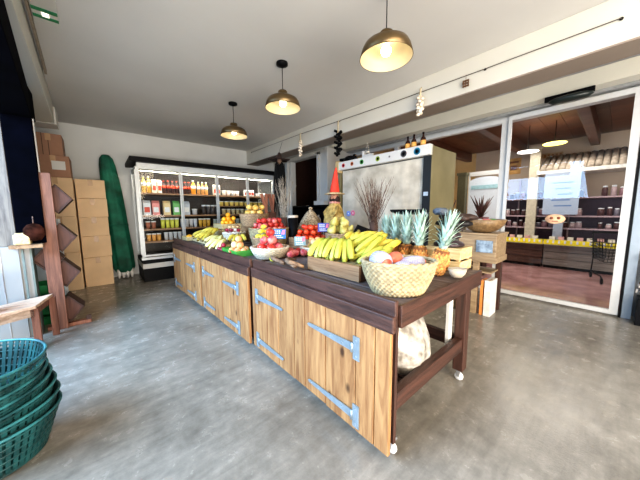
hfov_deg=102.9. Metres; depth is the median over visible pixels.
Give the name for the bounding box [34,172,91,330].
rack
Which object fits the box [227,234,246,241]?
banana bunch
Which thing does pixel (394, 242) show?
banana bunch
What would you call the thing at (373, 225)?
pot
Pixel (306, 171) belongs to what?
doorway
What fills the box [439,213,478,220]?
folded cloth
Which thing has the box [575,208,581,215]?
jar
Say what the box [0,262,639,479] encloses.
floor
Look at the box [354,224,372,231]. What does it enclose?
slate board
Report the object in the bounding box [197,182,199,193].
drink bottle
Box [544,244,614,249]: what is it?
countertop
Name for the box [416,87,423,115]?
garlic braid
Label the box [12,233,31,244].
wooden block
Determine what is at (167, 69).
ceiling
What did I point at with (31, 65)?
trim
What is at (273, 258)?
sweet potato
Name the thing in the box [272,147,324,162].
trim
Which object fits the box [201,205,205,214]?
tub
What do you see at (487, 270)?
shelf
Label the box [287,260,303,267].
sweet potato
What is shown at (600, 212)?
jar
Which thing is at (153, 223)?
tub
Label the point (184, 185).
drink bottle
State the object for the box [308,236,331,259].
banana bunch
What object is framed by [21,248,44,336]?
trim
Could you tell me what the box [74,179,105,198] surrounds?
cardboard box
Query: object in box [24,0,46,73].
trim
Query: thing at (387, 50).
pendant lamp
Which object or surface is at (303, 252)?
apple
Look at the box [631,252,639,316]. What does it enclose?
wall
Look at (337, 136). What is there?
leaf garland
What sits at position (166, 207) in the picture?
carton
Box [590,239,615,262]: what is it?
wire basket
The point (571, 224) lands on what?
jar
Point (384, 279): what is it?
basket
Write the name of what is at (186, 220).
tub
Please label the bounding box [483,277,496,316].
flat box
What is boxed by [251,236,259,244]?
basket
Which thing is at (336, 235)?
basket
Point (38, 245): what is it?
shelf
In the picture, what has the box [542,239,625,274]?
display counter
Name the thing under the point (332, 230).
pear
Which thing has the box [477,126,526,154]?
rafter
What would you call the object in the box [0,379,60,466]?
shopping basket
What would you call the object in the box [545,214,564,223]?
sticker
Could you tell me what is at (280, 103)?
pendant lamp
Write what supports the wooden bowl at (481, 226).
on the wooden chest
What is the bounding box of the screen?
[0,120,15,246]
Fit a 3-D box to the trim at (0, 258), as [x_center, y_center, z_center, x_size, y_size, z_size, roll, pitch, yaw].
[-3.026,0.536,2.454,0.005,0.930,0.006,-6,8,-40]
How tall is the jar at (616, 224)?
0.148 m
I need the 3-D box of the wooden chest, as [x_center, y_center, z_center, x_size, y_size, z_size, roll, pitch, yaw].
[1.993,0.385,3.236,0.433,0.985,0.510,-6,8,-40]
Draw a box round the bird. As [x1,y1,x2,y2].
[340,154,355,161]
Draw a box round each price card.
[274,229,285,238]
[294,236,305,250]
[318,223,328,233]
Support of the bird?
on the fridge at (423, 176)
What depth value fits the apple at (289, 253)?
2.43 m
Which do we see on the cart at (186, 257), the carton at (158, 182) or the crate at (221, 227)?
the crate at (221, 227)
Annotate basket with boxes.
[0,338,46,409]
[0,346,46,417]
[0,355,48,416]
[0,363,52,426]
[0,370,56,438]
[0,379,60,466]
[0,390,61,479]
[222,231,245,239]
[239,213,268,226]
[248,226,288,243]
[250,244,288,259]
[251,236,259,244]
[301,245,315,254]
[325,232,344,238]
[360,254,438,297]
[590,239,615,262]
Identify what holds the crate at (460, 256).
on the display counter at (338, 337)
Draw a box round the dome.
[298,207,320,229]
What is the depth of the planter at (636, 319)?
2.75 m
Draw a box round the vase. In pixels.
[287,215,297,236]
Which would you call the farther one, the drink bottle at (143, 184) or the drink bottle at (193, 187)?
the drink bottle at (193, 187)
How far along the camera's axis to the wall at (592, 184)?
5.76 m
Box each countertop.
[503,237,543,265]
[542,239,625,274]
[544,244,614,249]
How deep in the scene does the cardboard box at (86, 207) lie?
4.27 m
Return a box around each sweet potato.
[270,256,284,264]
[285,257,296,268]
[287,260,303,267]
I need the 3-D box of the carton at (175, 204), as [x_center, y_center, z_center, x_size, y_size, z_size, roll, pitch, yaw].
[-2.831,-0.629,5.008,0.116,0.270,0.118,-6,8,-40]
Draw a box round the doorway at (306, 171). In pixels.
[296,157,356,205]
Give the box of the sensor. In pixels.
[544,85,595,104]
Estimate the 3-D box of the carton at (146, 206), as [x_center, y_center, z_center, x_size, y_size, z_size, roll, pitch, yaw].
[-3.194,-0.591,4.697,0.116,0.270,0.118,-6,8,-40]
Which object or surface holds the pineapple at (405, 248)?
on the display counter at (338, 337)
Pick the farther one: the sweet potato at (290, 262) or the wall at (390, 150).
the wall at (390, 150)
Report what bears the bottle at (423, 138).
on the fridge at (423, 176)
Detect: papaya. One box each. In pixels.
[369,251,392,263]
[389,251,401,263]
[394,261,411,264]
[400,256,425,264]
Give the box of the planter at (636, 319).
[633,282,639,325]
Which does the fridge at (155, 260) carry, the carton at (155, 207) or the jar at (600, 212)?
the carton at (155, 207)
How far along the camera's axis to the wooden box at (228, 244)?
3.28 m
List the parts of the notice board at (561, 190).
panel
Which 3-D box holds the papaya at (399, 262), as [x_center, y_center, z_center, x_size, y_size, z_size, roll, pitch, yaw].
[0.437,0.148,1.349,0.109,0.076,0.074,1,7,11]
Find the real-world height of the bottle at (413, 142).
0.200 m
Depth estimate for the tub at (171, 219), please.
4.96 m
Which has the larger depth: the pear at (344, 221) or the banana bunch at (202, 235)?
the banana bunch at (202, 235)
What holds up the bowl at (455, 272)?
on the display counter at (338, 337)
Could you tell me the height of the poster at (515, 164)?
0.400 m
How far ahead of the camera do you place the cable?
2.48 m
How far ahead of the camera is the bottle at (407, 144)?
3.46 m
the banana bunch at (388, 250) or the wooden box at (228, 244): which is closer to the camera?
the banana bunch at (388, 250)
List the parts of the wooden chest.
leg, leg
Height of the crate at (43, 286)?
0.460 m
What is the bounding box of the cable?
[251,17,623,152]
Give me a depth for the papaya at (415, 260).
1.39 m
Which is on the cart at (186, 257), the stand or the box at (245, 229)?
the box at (245, 229)
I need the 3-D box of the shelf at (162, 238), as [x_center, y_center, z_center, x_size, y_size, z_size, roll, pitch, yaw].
[-2.413,-0.079,5.743,2.640,0.030,0.650,-6,8,-40]
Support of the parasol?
on the floor at (156, 386)
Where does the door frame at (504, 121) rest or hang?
in the wall at (638, 267)
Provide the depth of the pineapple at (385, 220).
2.23 m
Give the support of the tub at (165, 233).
on the fridge at (155, 260)
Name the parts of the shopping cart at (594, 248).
handle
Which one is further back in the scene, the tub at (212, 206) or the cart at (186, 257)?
the tub at (212, 206)
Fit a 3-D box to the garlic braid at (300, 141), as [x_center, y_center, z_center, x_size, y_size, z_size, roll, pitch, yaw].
[-0.365,-1.770,4.733,0.088,0.438,0.102,-6,8,-40]
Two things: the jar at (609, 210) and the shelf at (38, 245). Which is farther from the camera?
the jar at (609, 210)
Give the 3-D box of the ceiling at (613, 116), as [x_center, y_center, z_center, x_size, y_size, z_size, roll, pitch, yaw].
[3.659,-2.368,6.170,4.480,0.060,10.075,-6,8,-40]
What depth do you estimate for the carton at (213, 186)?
5.43 m
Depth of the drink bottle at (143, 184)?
4.62 m
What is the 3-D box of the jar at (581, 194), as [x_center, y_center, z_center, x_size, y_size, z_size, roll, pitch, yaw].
[5.591,-1.005,5.470,0.098,0.158,0.093,-6,8,-40]
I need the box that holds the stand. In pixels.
[260,194,275,218]
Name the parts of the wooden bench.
seat, leg, leg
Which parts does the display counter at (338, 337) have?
door, door, leg, rail, rail, rail, white post, leg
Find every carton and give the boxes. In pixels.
[142,200,150,214]
[151,179,156,192]
[151,201,159,214]
[156,180,161,192]
[162,201,170,214]
[172,201,179,214]
[182,201,189,214]
[212,185,215,194]
[314,200,327,204]
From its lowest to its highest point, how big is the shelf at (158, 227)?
0.030 m
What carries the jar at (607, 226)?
on the shelving at (589, 205)
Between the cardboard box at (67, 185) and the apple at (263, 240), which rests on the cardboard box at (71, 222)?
the cardboard box at (67, 185)
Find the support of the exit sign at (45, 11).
in the ceiling at (167, 69)
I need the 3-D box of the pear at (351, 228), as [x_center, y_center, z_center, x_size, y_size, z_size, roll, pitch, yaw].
[0.331,-0.115,2.802,0.085,0.106,0.084,-1,6,-3]
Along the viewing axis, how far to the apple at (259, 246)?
2.44 m
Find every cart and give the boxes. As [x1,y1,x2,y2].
[172,238,251,305]
[199,242,300,342]
[589,231,617,283]
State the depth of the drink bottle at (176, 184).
4.97 m
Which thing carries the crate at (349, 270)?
on the display counter at (338, 337)
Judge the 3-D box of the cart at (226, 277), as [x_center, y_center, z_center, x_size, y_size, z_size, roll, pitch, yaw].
[-0.645,0.492,3.120,1.168,0.834,1.290,-6,9,-42]
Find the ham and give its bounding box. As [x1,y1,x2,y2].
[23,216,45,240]
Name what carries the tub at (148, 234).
on the fridge at (155, 260)
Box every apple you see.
[257,244,265,248]
[260,236,267,244]
[266,228,274,236]
[266,244,274,248]
[267,235,276,244]
[274,243,282,248]
[287,251,293,257]
[293,250,298,256]
[300,249,307,255]
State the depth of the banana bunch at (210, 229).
3.74 m
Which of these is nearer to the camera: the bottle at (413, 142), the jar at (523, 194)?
the bottle at (413, 142)
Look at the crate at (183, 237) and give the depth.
3.97 m
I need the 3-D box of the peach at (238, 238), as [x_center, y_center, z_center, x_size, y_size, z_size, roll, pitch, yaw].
[-0.875,-0.011,2.740,0.068,0.069,0.067,-5,8,-38]
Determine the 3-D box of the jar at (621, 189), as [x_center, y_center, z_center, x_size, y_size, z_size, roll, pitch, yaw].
[5.976,-0.966,5.027,0.104,0.175,0.099,-6,8,-40]
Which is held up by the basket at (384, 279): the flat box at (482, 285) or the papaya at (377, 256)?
the papaya at (377, 256)
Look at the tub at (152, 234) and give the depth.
4.78 m
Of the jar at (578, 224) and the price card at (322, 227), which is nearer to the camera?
the price card at (322, 227)
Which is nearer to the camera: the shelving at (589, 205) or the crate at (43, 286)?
the crate at (43, 286)
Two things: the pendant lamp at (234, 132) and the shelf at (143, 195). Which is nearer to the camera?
the pendant lamp at (234, 132)
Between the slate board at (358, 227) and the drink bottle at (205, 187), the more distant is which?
the drink bottle at (205, 187)
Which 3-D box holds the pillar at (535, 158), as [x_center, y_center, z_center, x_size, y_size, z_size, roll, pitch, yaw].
[4.937,-1.058,5.921,0.125,2.145,0.220,-6,8,-40]
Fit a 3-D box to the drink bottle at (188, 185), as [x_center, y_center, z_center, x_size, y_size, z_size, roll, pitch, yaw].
[-2.639,-1.041,5.133,0.069,0.240,0.069,-6,9,-43]
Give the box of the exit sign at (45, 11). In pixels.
[28,0,60,27]
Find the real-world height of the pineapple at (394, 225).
0.456 m
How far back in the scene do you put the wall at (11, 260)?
2.49 m
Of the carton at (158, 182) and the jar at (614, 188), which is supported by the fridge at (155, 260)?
the carton at (158, 182)
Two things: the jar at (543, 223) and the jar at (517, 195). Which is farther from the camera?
the jar at (517, 195)
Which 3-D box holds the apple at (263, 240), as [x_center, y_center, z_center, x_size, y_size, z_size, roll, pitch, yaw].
[-0.548,0.003,2.503,0.086,0.085,0.084,0,6,1]
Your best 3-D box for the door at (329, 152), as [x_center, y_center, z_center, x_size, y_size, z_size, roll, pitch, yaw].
[-0.282,-0.841,6.172,0.200,2.800,1.590,-6,8,-40]
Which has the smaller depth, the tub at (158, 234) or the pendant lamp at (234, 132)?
the pendant lamp at (234, 132)
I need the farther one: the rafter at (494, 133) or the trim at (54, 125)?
the rafter at (494, 133)
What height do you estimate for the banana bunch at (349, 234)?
0.180 m
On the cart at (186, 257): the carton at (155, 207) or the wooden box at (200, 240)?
the wooden box at (200, 240)
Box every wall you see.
[0,247,35,343]
[35,122,273,280]
[274,148,350,217]
[357,149,393,158]
[453,153,476,229]
[475,129,639,242]
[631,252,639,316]
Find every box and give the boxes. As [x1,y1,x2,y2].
[36,132,64,155]
[38,154,72,178]
[51,177,77,215]
[56,216,81,252]
[64,249,85,290]
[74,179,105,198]
[77,198,107,216]
[79,217,109,236]
[81,235,111,257]
[83,256,113,286]
[193,234,231,243]
[224,240,237,246]
[241,226,251,240]
[479,278,487,314]
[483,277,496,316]
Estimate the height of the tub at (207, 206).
0.200 m
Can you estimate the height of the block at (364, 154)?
0.264 m
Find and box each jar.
[515,192,519,198]
[520,192,525,198]
[538,191,542,197]
[541,220,546,226]
[569,222,574,227]
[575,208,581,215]
[575,221,581,227]
[579,189,583,196]
[597,208,604,215]
[597,222,602,228]
[601,186,607,195]
[605,224,611,228]
[607,207,612,215]
[610,185,617,195]
[613,222,618,228]
[614,208,619,215]
[619,186,623,194]
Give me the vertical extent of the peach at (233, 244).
0.074 m
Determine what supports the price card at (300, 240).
on the basket at (305, 247)
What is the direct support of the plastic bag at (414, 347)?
on the display counter at (338, 337)
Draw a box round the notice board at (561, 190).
[542,171,581,239]
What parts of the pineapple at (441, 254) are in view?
crown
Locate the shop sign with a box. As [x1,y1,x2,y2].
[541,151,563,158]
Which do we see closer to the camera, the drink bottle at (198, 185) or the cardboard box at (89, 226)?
the cardboard box at (89, 226)
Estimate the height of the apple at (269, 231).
0.090 m
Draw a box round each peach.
[231,241,236,247]
[235,236,241,241]
[237,242,242,248]
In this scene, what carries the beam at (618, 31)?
attached to the wall at (84, 145)
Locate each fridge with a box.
[125,156,273,281]
[335,143,455,245]
[466,169,498,229]
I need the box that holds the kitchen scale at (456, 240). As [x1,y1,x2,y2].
[433,229,464,247]
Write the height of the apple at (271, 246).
0.086 m
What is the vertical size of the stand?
0.682 m
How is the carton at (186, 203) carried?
on the fridge at (155, 260)
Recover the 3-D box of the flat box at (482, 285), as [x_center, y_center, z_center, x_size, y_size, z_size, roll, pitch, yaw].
[1.991,0.682,3.106,0.171,0.422,0.030,-6,8,-40]
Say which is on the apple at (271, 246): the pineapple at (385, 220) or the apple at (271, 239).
the apple at (271, 239)
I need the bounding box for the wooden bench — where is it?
[0,294,59,341]
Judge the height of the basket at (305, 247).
0.083 m
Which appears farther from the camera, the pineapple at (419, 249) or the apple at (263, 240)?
the apple at (263, 240)
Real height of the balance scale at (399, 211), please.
0.362 m
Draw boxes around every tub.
[145,221,149,228]
[146,233,150,240]
[151,221,155,228]
[151,233,155,240]
[156,233,160,240]
[160,218,164,227]
[164,232,167,239]
[165,218,169,227]
[168,232,172,239]
[170,218,173,227]
[174,218,178,227]
[178,231,181,238]
[185,219,188,226]
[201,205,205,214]
[206,205,209,214]
[210,205,214,213]
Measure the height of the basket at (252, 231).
0.243 m
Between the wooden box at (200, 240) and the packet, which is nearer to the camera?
the packet
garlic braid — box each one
[298,133,302,156]
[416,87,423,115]
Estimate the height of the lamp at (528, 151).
0.500 m
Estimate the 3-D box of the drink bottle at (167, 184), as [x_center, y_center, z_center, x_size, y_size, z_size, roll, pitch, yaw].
[-2.915,-1.013,4.896,0.069,0.240,0.069,-6,8,-41]
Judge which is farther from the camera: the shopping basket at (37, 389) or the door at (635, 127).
the door at (635, 127)
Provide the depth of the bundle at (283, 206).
4.37 m
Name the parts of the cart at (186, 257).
door, door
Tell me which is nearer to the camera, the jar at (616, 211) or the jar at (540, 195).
the jar at (616, 211)
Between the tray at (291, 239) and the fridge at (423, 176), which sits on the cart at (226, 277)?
the tray at (291, 239)
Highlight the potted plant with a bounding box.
[471,196,492,274]
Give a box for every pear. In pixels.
[328,225,335,233]
[330,217,338,225]
[340,225,347,233]
[341,217,348,226]
[347,225,353,231]
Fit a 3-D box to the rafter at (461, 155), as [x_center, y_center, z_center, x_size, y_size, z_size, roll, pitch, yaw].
[3.005,-2.232,6.257,3.580,0.220,0.140,-6,8,-40]
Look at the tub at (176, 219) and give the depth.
5.02 m
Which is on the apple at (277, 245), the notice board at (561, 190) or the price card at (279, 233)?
the price card at (279, 233)
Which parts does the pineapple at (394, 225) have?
crown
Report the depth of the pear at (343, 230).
2.72 m
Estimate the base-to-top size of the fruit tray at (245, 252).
0.060 m
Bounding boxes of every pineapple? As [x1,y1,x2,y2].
[377,213,392,238]
[386,212,402,252]
[396,210,414,254]
[408,208,432,256]
[430,210,464,276]
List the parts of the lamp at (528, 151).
lamp shade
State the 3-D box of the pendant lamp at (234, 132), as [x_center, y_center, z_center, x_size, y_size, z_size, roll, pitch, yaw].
[-1.247,-1.735,3.677,0.376,0.455,0.376,-6,8,-40]
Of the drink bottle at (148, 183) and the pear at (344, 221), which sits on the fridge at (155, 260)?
the drink bottle at (148, 183)
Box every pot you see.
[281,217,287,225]
[369,222,377,231]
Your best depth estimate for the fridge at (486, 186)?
6.21 m
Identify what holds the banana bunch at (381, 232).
on the banana bunch at (394, 242)
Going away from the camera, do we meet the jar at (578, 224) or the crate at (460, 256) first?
the crate at (460, 256)
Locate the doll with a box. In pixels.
[323,168,344,226]
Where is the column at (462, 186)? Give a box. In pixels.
[455,172,469,229]
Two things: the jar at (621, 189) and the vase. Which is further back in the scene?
the jar at (621, 189)
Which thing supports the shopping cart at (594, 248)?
on the floor at (156, 386)
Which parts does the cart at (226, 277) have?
door, door, leg, rail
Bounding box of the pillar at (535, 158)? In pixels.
[524,145,543,237]
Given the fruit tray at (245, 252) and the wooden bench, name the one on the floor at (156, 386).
the wooden bench
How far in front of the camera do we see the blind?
3.76 m
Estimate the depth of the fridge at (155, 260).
5.24 m
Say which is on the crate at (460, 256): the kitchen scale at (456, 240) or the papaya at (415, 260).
the kitchen scale at (456, 240)
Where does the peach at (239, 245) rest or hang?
on the peach
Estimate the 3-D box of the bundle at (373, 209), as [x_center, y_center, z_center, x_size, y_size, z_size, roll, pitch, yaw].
[0.613,-0.349,2.881,0.440,0.739,0.416,4,8,34]
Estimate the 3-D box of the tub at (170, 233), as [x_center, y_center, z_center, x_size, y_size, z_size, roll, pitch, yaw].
[-2.918,-0.083,4.991,0.076,0.150,0.074,-5,8,-35]
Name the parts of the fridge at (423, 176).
panel, panel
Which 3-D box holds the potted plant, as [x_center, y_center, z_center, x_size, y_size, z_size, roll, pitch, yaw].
[3.108,-0.098,4.987,0.372,1.539,0.388,3,7,27]
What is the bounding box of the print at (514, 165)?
[510,161,518,170]
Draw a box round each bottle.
[141,176,145,192]
[146,176,151,192]
[162,181,165,192]
[166,181,169,192]
[170,181,174,193]
[175,181,178,193]
[183,182,186,193]
[187,182,190,193]
[191,180,195,193]
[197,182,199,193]
[201,182,203,194]
[204,182,207,194]
[405,136,409,147]
[411,134,416,146]
[420,132,425,144]
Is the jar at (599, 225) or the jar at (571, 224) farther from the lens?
the jar at (571, 224)
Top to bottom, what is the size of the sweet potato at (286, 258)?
0.060 m
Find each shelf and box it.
[8,243,44,249]
[141,192,264,198]
[143,214,238,216]
[144,225,212,230]
[145,237,181,242]
[210,206,269,206]
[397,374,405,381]
[469,265,497,273]
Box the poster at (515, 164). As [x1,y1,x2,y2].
[509,158,521,174]
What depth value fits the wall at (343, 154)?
5.67 m
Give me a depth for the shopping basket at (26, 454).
1.26 m
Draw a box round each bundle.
[273,174,294,225]
[354,178,393,231]
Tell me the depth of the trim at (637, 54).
2.69 m
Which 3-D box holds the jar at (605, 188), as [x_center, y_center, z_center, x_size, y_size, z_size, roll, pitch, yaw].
[5.818,-1.002,5.206,0.091,0.207,0.087,-6,8,-40]
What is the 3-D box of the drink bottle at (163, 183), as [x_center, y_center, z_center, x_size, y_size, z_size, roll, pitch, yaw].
[-2.970,-1.007,4.848,0.069,0.240,0.069,-6,8,-40]
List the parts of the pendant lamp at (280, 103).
bulb, lamp shade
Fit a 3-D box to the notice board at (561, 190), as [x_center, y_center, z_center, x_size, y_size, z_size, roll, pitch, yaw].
[5.084,-0.669,5.406,0.103,1.485,0.550,-6,8,-40]
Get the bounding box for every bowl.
[448,267,466,277]
[467,219,506,232]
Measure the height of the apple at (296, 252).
0.071 m
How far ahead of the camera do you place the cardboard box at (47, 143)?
3.87 m
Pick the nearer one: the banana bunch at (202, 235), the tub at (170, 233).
the banana bunch at (202, 235)
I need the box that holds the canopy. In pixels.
[536,146,638,177]
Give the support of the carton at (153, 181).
on the fridge at (155, 260)
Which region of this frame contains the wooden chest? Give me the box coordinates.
[453,230,508,312]
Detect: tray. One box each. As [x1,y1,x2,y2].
[221,246,252,256]
[289,237,308,247]
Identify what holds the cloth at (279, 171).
hanging from the cable
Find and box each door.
[286,146,333,222]
[501,86,639,314]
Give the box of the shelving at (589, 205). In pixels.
[505,180,632,242]
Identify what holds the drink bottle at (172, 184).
on the fridge at (155, 260)
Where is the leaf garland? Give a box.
[334,120,341,156]
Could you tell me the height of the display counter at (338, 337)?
0.834 m
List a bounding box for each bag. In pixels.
[397,317,430,374]
[435,219,472,226]
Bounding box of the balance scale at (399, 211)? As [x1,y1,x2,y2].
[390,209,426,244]
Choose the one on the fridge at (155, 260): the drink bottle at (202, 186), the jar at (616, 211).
the drink bottle at (202, 186)
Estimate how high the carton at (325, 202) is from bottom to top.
0.087 m
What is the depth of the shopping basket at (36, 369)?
1.24 m
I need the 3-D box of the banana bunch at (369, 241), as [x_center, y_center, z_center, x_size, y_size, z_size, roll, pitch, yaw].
[0.308,0.036,1.945,0.254,0.190,0.326,-6,8,-39]
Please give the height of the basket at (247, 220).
0.203 m
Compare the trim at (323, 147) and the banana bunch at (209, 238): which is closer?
the banana bunch at (209, 238)
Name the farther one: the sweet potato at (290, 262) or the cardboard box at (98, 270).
the cardboard box at (98, 270)
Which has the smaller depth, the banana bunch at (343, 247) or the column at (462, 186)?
the banana bunch at (343, 247)
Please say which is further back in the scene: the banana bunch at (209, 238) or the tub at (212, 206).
the tub at (212, 206)
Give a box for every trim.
[0,258,11,338]
[4,0,53,122]
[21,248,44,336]
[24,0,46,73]
[34,107,58,129]
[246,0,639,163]
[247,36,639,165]
[260,54,639,165]
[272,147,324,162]
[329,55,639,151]
[346,80,639,153]
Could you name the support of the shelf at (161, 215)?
attached to the fridge at (155, 260)
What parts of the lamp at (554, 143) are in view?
lamp shade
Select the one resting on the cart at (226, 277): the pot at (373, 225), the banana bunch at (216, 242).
the banana bunch at (216, 242)
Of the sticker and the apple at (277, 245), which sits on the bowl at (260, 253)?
the apple at (277, 245)
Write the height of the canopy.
0.496 m
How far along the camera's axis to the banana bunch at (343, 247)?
1.85 m
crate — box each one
[39,280,50,324]
[182,236,192,240]
[213,223,241,234]
[308,255,365,281]
[425,244,471,268]
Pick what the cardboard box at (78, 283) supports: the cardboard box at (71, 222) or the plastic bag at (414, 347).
the cardboard box at (71, 222)
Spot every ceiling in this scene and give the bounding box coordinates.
[22,0,607,150]
[393,96,634,153]
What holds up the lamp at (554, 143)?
hanging from the ceiling at (613, 116)
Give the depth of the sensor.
2.87 m
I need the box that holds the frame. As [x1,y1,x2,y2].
[0,0,46,242]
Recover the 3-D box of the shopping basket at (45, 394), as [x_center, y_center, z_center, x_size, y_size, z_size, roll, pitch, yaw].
[-1.678,0.909,1.256,0.500,0.221,0.579,0,6,6]
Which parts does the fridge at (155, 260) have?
frame, handle, panel, sill, door, door, frame, door, door, frame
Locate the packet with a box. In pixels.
[433,208,448,214]
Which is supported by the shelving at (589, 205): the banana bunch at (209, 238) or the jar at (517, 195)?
the jar at (517, 195)
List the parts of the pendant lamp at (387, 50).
bulb, lamp shade, cord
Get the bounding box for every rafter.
[417,140,471,161]
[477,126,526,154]
[576,105,600,145]
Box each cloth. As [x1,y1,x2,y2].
[268,144,289,217]
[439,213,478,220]
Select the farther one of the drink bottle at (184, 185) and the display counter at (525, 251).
the display counter at (525, 251)
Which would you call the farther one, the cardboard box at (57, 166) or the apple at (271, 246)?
the cardboard box at (57, 166)
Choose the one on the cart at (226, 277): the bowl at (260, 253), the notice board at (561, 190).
the bowl at (260, 253)
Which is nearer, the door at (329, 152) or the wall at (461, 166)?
the door at (329, 152)
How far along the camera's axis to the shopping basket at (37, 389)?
1.27 m
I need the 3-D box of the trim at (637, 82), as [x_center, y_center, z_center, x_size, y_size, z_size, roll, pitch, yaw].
[2.327,-1.802,3.925,0.100,0.025,5.150,-6,8,-40]
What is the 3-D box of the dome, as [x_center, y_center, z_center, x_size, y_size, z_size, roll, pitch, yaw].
[-0.139,-0.289,3.823,0.414,0.415,0.419,-6,8,-40]
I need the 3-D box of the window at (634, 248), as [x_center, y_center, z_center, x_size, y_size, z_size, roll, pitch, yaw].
[3.545,-0.379,2.840,0.150,2.570,0.096,-6,8,-40]
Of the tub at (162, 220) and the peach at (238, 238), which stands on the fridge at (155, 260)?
the tub at (162, 220)
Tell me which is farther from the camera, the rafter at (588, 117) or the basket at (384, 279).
the rafter at (588, 117)
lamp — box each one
[220,101,247,139]
[265,60,300,114]
[360,0,413,72]
[517,128,538,153]
[543,120,566,145]
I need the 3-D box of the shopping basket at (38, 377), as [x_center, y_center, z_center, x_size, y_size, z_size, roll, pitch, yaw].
[-1.679,0.805,1.244,0.500,0.221,0.579,-4,7,-28]
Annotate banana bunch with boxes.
[194,232,211,241]
[200,227,218,235]
[204,235,222,242]
[205,238,226,250]
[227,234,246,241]
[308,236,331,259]
[322,236,354,262]
[344,230,366,248]
[348,244,392,263]
[350,232,382,256]
[360,230,387,241]
[379,238,401,248]
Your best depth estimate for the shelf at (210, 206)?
5.68 m
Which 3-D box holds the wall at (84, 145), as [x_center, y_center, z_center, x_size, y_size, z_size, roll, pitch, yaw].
[-3.125,-0.773,5.742,5.050,2.800,0.150,-6,8,-40]
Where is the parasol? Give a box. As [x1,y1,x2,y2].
[99,154,134,278]
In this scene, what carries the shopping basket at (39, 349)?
on the shopping basket at (36, 369)
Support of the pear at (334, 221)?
in the basket at (336, 235)
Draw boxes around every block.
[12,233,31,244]
[362,141,373,156]
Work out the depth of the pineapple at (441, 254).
1.70 m
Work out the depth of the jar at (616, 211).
5.09 m
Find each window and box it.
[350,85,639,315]
[618,142,639,318]
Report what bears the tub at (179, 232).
on the fridge at (155, 260)
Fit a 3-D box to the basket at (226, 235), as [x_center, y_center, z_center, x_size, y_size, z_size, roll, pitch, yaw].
[-1.258,-0.065,3.738,0.329,0.113,0.301,-3,7,-19]
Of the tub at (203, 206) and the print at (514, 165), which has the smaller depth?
the tub at (203, 206)
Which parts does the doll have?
arm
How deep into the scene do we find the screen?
2.43 m
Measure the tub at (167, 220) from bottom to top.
0.190 m
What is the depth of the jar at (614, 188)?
5.09 m
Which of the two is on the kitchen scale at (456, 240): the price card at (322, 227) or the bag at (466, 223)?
the bag at (466, 223)
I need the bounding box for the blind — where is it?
[343,158,422,242]
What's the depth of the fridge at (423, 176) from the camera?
3.57 m
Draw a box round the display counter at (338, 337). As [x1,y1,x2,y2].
[251,255,481,456]

